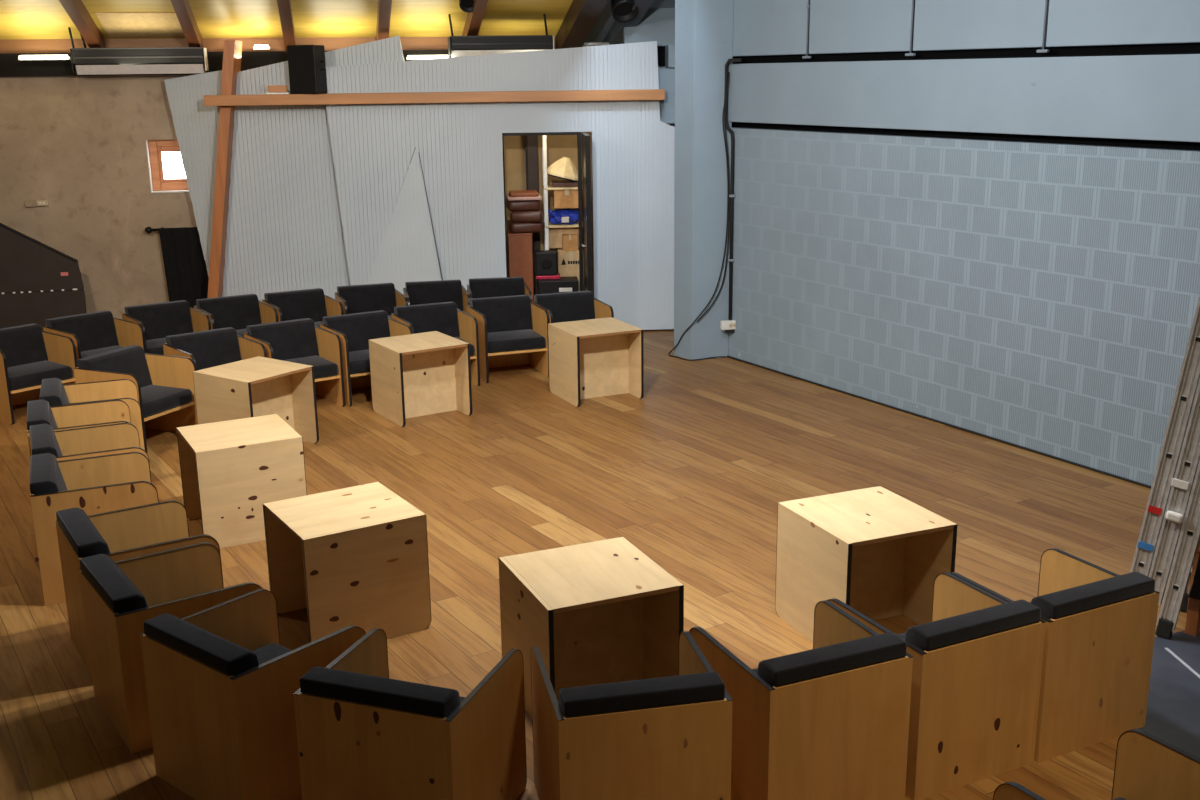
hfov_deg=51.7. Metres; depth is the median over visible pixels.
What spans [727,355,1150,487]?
baseboard
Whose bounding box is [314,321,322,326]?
seat cushion
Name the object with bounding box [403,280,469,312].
armchair
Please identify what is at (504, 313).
cushion
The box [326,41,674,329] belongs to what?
wall
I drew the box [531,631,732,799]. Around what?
armchair
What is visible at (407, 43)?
trim
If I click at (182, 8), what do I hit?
rafter
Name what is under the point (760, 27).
wall panel
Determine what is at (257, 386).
table
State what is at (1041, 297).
wall
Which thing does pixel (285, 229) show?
wall
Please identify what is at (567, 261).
cardboard box
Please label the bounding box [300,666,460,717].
cushion
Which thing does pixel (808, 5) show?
conduit
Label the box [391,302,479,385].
armchair
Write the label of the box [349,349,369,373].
seat cushion
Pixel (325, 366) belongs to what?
seat cushion
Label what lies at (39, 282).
panel
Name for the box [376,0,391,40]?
rafter
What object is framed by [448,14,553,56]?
light fixture
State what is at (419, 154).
trim
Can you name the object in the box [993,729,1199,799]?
armchair
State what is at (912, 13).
conduit
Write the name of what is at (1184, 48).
wall rail
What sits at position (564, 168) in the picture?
lampshade
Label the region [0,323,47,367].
cushion
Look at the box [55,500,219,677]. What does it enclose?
armchair
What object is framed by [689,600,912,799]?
armchair
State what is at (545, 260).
loudspeaker
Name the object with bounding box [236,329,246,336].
seat cushion
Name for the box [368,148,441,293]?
wall
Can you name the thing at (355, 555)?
table
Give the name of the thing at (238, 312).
cushion
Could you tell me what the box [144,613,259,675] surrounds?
cushion
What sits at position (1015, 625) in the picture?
cushion
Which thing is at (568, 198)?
cardboard box
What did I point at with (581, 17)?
rafter
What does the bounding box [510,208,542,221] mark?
seat pad
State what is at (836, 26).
wall panel
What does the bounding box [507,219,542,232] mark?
seat pad
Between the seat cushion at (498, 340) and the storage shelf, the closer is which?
the seat cushion at (498, 340)
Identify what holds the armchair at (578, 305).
on the floor
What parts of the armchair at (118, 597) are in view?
panel, panel, edge trim, panel, edge trim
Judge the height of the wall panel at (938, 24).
2.398 m
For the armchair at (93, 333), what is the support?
on the floor
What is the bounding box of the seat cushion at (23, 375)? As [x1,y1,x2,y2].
[7,360,72,390]
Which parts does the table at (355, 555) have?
panel, edge trim, edge trim, panel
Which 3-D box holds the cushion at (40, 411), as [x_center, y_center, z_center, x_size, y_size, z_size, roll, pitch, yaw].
[-3.501,0.206,7.820,0.182,0.310,0.552,-7,16,-23]
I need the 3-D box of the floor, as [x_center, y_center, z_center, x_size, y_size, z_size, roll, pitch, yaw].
[-1.489,0.870,7.463,19.000,0.120,20.000,-1,15,0]
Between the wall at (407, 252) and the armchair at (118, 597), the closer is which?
the armchair at (118, 597)
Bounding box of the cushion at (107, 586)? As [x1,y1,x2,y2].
[80,554,147,612]
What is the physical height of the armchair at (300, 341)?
0.672 m
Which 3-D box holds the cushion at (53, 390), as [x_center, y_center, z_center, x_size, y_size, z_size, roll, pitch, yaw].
[-3.676,0.057,8.396,0.182,0.310,0.552,-7,16,-21]
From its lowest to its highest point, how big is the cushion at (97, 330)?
0.310 m
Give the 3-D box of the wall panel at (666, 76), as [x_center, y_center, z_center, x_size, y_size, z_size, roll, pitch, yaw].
[0.757,-3.156,12.854,0.928,0.546,0.300,-2,15,-4]
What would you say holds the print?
attached to the plastic bag
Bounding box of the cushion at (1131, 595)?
[1031,572,1154,618]
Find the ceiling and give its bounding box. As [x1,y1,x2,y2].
[0,0,572,48]
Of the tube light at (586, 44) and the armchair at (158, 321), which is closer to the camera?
the armchair at (158, 321)
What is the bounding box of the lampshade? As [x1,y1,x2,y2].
[547,157,577,181]
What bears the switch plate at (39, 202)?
attached to the wall switch at (28, 203)
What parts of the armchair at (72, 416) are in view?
panel, edge trim, panel, edge trim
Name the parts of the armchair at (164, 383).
panel, edge trim, panel, edge trim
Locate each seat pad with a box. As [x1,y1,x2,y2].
[505,198,539,210]
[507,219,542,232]
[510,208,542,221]
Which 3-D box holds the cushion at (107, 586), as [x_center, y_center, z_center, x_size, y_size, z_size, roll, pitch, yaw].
[-2.016,0.873,5.220,0.182,0.310,0.552,-11,18,-34]
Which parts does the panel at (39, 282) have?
rail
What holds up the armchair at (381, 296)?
on the floor
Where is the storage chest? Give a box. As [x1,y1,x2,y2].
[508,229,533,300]
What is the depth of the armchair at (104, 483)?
6.51 m
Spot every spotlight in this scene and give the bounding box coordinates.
[459,0,472,12]
[611,0,637,21]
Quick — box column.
[674,0,732,359]
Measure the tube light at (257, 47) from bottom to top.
0.047 m
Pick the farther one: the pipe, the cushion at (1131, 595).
the pipe
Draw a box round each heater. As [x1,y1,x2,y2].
[68,27,207,74]
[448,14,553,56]
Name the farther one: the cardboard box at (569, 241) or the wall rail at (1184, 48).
the cardboard box at (569, 241)
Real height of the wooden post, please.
3.026 m
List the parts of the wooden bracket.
plate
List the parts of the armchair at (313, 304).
panel, edge trim, panel, edge trim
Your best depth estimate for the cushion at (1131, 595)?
4.90 m
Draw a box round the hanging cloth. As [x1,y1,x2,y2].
[145,227,208,307]
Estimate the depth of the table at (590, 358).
10.48 m
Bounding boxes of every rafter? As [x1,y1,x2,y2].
[59,0,105,47]
[170,0,202,46]
[277,0,295,51]
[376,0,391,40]
[462,0,487,35]
[555,0,607,48]
[602,0,653,44]
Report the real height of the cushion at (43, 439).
0.310 m
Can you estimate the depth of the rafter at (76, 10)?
11.68 m
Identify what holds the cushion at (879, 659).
on the armchair at (830, 720)
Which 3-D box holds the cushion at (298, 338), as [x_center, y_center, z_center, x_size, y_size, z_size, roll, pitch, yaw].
[-2.674,-0.497,10.452,0.552,0.310,0.182,-11,18,-34]
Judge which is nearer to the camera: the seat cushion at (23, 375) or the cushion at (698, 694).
the cushion at (698, 694)
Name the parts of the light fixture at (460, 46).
hanger rod, hanger rod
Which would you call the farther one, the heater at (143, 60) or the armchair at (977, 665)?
the heater at (143, 60)
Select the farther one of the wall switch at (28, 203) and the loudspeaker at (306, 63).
the wall switch at (28, 203)
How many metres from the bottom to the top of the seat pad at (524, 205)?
0.115 m
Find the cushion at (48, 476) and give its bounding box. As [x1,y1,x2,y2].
[30,453,66,494]
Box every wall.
[0,75,196,318]
[164,70,221,276]
[222,36,403,301]
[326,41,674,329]
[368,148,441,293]
[504,132,593,295]
[623,8,674,126]
[728,127,1199,485]
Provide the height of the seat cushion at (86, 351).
0.106 m
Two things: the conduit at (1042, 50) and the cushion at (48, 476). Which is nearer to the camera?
the cushion at (48, 476)
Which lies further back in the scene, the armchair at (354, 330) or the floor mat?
the armchair at (354, 330)
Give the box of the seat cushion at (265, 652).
[252,643,291,663]
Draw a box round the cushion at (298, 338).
[246,318,318,359]
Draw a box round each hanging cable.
[668,70,728,360]
[697,72,729,321]
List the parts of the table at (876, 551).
panel, edge trim, modesty panel, panel, edge trim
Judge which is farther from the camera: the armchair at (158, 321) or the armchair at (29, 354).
the armchair at (158, 321)
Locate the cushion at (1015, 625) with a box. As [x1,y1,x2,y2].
[905,599,1040,650]
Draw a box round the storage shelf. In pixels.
[542,135,582,249]
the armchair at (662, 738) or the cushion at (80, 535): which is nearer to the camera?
the armchair at (662, 738)
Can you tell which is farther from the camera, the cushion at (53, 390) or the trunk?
the trunk
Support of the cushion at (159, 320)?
on the armchair at (158, 321)
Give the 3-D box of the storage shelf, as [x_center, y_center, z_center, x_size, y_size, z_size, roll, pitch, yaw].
[-0.358,-1.948,13.553,0.506,2.200,0.400,-2,15,-4]
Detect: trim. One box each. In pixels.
[0,37,447,52]
[419,154,442,279]
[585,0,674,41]
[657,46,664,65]
[665,44,674,67]
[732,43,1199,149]
[733,43,1181,56]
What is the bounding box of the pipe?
[724,58,741,319]
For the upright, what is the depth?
13.54 m
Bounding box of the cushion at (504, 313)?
[470,295,532,332]
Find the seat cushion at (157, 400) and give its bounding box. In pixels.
[141,385,191,417]
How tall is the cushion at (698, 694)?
0.310 m
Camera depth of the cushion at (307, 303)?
11.93 m
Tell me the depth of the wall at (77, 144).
12.82 m
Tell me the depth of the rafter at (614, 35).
12.79 m
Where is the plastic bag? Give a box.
[548,209,578,223]
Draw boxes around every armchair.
[0,323,76,424]
[27,399,130,456]
[29,423,151,482]
[30,452,158,605]
[39,378,144,449]
[43,310,145,359]
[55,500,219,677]
[74,345,197,451]
[79,542,262,752]
[122,300,210,354]
[140,589,365,799]
[163,327,266,370]
[194,294,277,336]
[244,318,344,406]
[262,288,343,326]
[293,628,526,799]
[320,310,412,406]
[335,283,407,318]
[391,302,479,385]
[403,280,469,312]
[467,277,531,300]
[467,295,548,382]
[531,291,613,322]
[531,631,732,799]
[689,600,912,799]
[828,572,1045,799]
[950,548,1159,762]
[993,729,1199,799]
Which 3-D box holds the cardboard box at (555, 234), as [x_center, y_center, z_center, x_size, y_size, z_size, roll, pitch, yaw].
[-0.392,-1.794,13.612,0.368,0.224,0.200,-2,15,-4]
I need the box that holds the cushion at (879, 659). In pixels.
[757,632,906,685]
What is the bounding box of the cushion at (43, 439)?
[29,424,62,456]
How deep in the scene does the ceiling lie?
12.33 m
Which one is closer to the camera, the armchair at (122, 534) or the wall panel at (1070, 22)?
the armchair at (122, 534)
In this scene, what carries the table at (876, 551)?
on the floor
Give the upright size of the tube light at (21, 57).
0.047 m
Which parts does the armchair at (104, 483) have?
edge trim, edge trim, panel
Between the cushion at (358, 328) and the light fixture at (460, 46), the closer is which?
the cushion at (358, 328)
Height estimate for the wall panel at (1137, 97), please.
0.513 m
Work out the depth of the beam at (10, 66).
12.47 m
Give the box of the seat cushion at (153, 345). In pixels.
[146,338,165,354]
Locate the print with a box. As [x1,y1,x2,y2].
[561,217,568,222]
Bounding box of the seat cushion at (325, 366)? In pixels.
[283,355,337,378]
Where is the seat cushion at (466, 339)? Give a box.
[454,337,474,355]
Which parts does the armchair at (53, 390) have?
panel, edge trim, panel, edge trim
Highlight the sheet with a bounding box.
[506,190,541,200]
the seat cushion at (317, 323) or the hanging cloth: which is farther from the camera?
the hanging cloth
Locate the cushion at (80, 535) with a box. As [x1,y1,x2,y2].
[56,508,110,557]
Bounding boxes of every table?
[176,414,306,547]
[193,356,318,443]
[263,482,430,642]
[368,331,471,426]
[498,537,683,718]
[548,317,643,406]
[775,486,957,641]
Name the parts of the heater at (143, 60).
hanger rod, hanger rod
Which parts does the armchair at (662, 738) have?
edge trim, panel, panel, panel, edge trim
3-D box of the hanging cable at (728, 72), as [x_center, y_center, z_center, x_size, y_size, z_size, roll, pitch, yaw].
[1.060,-1.856,11.499,0.319,2.295,0.034,-5,15,-15]
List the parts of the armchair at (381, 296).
panel, edge trim, panel, edge trim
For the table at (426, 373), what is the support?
on the floor
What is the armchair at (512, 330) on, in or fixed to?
on the floor
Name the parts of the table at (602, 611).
panel, edge trim, modesty panel, panel, edge trim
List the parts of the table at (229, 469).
panel, edge trim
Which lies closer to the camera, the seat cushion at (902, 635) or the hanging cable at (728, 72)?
the seat cushion at (902, 635)
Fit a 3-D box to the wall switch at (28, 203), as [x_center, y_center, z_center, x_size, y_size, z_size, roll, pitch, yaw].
[-5.803,-2.029,12.770,0.218,0.064,0.046,-4,15,-11]
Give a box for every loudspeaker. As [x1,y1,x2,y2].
[287,45,326,93]
[535,250,559,278]
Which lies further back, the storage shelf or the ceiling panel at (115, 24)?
the storage shelf
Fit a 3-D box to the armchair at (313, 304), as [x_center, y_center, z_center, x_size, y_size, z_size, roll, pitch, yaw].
[-2.827,-0.672,11.834,0.600,0.672,0.612,-9,17,-28]
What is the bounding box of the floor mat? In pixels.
[1139,630,1199,757]
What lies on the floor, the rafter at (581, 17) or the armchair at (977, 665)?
the armchair at (977, 665)
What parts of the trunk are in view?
latch plate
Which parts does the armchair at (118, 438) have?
panel, edge trim, panel, edge trim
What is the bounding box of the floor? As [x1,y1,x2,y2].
[0,329,1186,799]
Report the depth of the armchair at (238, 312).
11.64 m
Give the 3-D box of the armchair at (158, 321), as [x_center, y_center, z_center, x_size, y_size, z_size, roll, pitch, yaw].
[-3.921,-0.508,11.263,0.600,0.672,0.612,-11,18,-34]
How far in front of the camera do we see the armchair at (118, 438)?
7.56 m
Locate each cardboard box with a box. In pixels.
[548,227,578,247]
[552,180,577,187]
[553,189,577,208]
[557,248,583,290]
[562,234,577,250]
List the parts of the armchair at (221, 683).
panel, panel, edge trim, panel, edge trim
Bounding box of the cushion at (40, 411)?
[27,399,57,429]
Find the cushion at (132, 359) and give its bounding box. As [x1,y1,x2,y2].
[77,345,152,387]
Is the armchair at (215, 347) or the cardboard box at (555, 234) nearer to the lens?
the armchair at (215, 347)
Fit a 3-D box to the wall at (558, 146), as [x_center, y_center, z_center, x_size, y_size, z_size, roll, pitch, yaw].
[-0.702,-2.096,13.344,1.750,2.600,0.980,-2,15,-4]
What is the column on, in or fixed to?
on the floor
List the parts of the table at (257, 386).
panel, edge trim, modesty panel, panel, edge trim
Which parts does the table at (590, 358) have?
panel, edge trim, modesty panel, panel, edge trim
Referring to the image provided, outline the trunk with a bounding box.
[538,276,578,293]
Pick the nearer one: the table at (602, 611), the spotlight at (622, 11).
the table at (602, 611)
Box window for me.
[146,139,188,192]
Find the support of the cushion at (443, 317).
on the armchair at (443, 317)
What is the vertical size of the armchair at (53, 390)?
0.672 m
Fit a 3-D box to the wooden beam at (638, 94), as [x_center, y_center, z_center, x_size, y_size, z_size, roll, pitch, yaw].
[-1.619,-3.014,12.344,4.548,0.103,0.110,-2,15,-4]
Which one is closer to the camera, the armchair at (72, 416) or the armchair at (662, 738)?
the armchair at (662, 738)
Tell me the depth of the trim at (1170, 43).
9.00 m
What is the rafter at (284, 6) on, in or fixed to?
attached to the ceiling
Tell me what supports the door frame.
in the wall at (459, 145)
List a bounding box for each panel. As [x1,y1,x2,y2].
[0,223,86,330]
[95,12,184,36]
[658,69,674,122]
[729,54,1199,141]
[733,0,809,55]
[809,0,914,53]
[913,0,1048,50]
[1046,0,1199,46]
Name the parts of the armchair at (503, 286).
edge trim, panel, edge trim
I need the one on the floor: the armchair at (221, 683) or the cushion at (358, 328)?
the armchair at (221, 683)
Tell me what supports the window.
in the wall at (77, 144)
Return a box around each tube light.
[18,55,70,59]
[253,45,269,49]
[406,55,449,59]
[582,42,608,46]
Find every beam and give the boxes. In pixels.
[0,50,451,76]
[203,89,664,105]
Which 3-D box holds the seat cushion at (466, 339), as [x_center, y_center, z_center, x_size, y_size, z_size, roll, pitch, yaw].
[-1.444,-0.453,10.994,0.554,0.106,0.452,-8,16,-24]
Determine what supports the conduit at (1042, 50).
attached to the wall panel at (938, 24)
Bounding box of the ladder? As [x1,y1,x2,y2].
[1130,296,1199,639]
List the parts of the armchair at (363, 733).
panel, edge trim, panel, panel, edge trim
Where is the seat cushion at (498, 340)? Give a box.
[487,329,545,352]
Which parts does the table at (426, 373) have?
panel, edge trim, modesty panel, panel, edge trim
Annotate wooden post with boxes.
[208,40,241,297]
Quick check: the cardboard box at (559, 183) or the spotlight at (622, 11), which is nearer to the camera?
the spotlight at (622, 11)
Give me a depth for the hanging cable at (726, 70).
11.63 m
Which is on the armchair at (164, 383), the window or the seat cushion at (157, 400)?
the seat cushion at (157, 400)
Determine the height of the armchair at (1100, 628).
0.672 m
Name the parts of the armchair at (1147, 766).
panel, edge trim, edge trim, panel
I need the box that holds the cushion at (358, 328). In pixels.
[323,310,389,351]
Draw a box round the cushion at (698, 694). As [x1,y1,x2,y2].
[559,671,724,716]
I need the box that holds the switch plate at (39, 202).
[36,200,47,205]
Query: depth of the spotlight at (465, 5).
12.00 m
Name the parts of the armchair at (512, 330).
panel, edge trim, panel, panel, edge trim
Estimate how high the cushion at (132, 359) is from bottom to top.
0.310 m
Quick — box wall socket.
[720,320,735,332]
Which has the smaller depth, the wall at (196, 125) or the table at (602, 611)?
the table at (602, 611)
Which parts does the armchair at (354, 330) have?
panel, edge trim, panel, panel, edge trim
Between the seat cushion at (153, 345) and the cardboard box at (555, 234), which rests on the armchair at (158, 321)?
the seat cushion at (153, 345)
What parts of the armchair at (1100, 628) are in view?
edge trim, panel, panel, panel, edge trim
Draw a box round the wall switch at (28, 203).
[25,200,47,206]
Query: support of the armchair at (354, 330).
on the floor
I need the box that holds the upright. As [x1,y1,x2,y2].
[525,135,540,300]
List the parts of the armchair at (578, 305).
panel, edge trim, panel, edge trim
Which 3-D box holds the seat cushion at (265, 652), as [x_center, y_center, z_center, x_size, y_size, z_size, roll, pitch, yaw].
[-1.304,1.150,4.905,0.554,0.106,0.452,11,19,38]
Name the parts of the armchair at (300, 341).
panel, edge trim, panel, edge trim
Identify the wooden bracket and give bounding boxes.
[261,85,289,93]
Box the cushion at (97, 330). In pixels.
[45,310,118,351]
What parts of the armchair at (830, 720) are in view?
panel, edge trim, panel, panel, edge trim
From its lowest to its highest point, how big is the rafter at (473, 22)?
1.593 m
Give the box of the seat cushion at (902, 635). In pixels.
[897,632,905,638]
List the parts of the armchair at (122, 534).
panel, edge trim, panel, panel, edge trim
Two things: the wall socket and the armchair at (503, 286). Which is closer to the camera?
the wall socket
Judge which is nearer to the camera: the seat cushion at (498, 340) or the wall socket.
the seat cushion at (498, 340)
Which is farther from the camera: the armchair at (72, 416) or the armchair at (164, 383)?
the armchair at (164, 383)
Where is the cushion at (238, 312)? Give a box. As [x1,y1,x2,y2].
[196,294,261,329]
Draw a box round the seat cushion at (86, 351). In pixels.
[81,346,122,357]
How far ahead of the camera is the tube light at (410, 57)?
13.05 m
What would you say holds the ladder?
on the floor
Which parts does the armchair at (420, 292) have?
edge trim, panel, edge trim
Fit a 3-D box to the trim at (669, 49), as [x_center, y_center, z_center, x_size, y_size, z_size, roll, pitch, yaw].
[0.951,-3.548,12.776,0.528,0.225,0.280,-2,15,-4]
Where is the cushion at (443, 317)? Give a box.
[394,302,459,336]
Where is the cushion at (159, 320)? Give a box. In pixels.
[124,300,192,339]
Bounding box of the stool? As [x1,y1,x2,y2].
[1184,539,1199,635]
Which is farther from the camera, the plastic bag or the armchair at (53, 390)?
the plastic bag
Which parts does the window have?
sash, pane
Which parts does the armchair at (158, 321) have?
panel, edge trim, panel, edge trim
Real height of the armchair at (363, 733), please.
0.672 m
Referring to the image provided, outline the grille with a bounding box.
[287,46,315,92]
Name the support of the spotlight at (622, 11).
hanging from the rafter at (614, 35)
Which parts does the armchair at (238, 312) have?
panel, edge trim, panel, edge trim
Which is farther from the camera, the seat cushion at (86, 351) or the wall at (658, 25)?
the wall at (658, 25)
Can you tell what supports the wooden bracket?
on the wooden beam at (638, 94)
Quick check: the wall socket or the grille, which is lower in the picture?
the wall socket
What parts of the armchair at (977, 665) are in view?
panel, edge trim, panel, edge trim, panel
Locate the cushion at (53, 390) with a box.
[39,378,68,404]
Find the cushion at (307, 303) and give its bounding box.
[264,288,326,321]
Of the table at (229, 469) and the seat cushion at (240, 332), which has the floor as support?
the table at (229, 469)
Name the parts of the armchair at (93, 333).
panel, edge trim, panel, edge trim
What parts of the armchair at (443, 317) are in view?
panel, edge trim, panel, edge trim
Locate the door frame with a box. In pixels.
[502,132,591,291]
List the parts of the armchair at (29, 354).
panel, edge trim, panel, panel, edge trim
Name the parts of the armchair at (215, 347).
panel, edge trim, panel, edge trim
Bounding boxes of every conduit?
[802,0,810,58]
[905,0,915,55]
[1036,0,1048,52]

